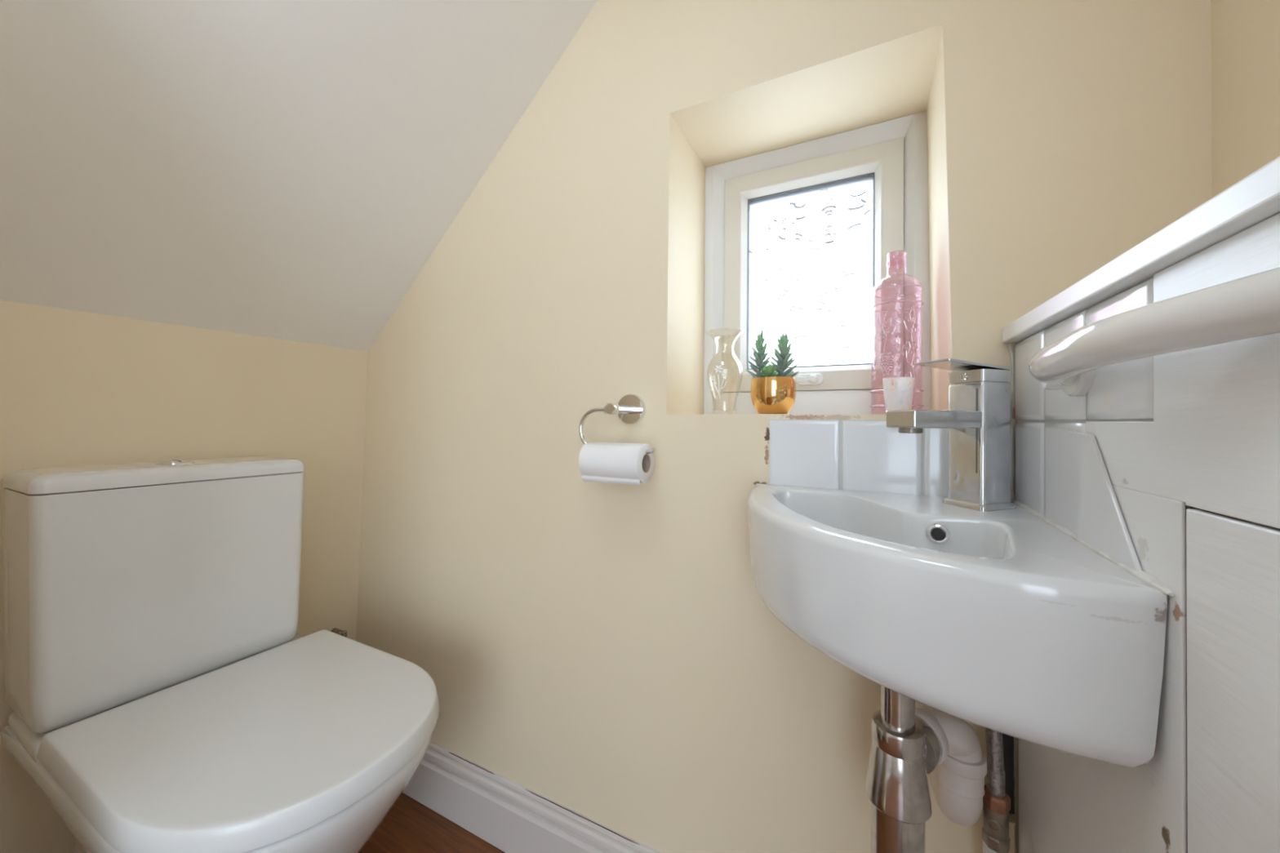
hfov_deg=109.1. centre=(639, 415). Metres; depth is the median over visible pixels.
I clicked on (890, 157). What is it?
window
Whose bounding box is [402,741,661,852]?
baseboard
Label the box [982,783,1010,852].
valve
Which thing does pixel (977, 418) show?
mixer tap
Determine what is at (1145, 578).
sealant
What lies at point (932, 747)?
outlet
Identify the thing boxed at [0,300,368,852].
wall
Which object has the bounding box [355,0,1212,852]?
wall
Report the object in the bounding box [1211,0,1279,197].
wall
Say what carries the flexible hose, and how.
attached to the valve at (995, 829)
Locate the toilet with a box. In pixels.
[0,456,439,852]
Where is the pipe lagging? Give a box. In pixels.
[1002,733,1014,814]
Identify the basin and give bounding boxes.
[746,483,1167,767]
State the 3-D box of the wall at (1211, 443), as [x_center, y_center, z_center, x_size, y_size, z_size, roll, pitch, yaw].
[0.367,0.392,0.194,0.140,0.976,0.753,0,-1,25]
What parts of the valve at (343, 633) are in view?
valve stem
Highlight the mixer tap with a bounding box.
[885,358,1016,511]
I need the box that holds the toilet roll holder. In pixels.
[578,393,655,453]
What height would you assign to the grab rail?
0.064 m
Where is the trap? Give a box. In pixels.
[865,685,942,852]
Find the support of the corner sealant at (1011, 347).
attached to the tile backsplash at (1123, 390)
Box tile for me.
[1065,430,1142,571]
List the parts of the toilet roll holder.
post, wall plate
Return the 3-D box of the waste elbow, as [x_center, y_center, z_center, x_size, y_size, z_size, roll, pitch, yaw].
[0.369,0.412,0.545,0.133,0.152,0.077,1,-1,-38]
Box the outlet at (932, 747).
[915,715,942,773]
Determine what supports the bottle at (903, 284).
on the wall at (613, 653)
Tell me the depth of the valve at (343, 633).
1.11 m
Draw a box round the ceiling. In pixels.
[0,0,597,351]
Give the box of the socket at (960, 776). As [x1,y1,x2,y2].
[937,751,986,799]
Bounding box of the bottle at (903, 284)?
[869,284,923,407]
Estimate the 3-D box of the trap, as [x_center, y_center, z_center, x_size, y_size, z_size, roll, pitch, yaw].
[0.280,0.362,0.489,0.078,0.241,0.062,1,-1,-38]
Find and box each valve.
[330,627,346,637]
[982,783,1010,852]
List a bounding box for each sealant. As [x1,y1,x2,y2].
[1008,343,1014,499]
[1013,500,1174,596]
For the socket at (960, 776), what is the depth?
0.51 m
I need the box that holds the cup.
[882,377,915,413]
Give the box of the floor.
[359,792,505,852]
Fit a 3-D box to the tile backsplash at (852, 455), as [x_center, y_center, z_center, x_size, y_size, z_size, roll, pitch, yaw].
[0.332,0.060,0.635,0.296,0.107,0.007,0,-1,27]
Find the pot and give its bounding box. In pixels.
[750,376,796,413]
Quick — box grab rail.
[1028,266,1279,396]
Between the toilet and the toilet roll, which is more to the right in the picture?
the toilet roll
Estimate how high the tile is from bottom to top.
0.098 m
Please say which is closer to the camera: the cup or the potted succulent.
the cup
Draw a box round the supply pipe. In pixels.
[982,840,1008,852]
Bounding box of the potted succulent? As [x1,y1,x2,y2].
[745,330,799,413]
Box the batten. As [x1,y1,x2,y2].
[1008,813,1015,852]
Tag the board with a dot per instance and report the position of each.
(1254, 199)
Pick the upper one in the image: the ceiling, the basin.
the ceiling
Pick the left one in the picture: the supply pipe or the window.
the window
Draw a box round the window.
[703,111,931,413]
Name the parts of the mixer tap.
spout, lever plate, plate, lever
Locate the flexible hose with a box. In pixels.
[985,728,1005,797]
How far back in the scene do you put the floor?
0.96 m
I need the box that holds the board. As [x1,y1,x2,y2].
[1002,155,1279,342]
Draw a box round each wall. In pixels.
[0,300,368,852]
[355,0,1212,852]
[1017,213,1279,852]
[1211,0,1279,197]
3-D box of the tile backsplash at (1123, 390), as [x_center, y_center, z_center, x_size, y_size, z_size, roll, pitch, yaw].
[0.405,0.010,0.435,0.004,0.202,0.286,0,-1,25]
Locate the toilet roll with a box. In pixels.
[578,441,654,485]
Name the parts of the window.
handle lever, handle, sash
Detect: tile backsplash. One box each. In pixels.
[768,419,1013,501]
[1014,278,1153,534]
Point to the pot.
(769, 394)
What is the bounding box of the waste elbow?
[915,707,986,826]
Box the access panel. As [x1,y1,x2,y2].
[1186,508,1279,852]
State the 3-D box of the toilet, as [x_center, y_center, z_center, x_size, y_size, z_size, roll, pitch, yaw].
[-0.602,0.478,0.706,0.621,0.799,0.377,0,-1,27]
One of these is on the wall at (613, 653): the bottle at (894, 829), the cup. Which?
the cup

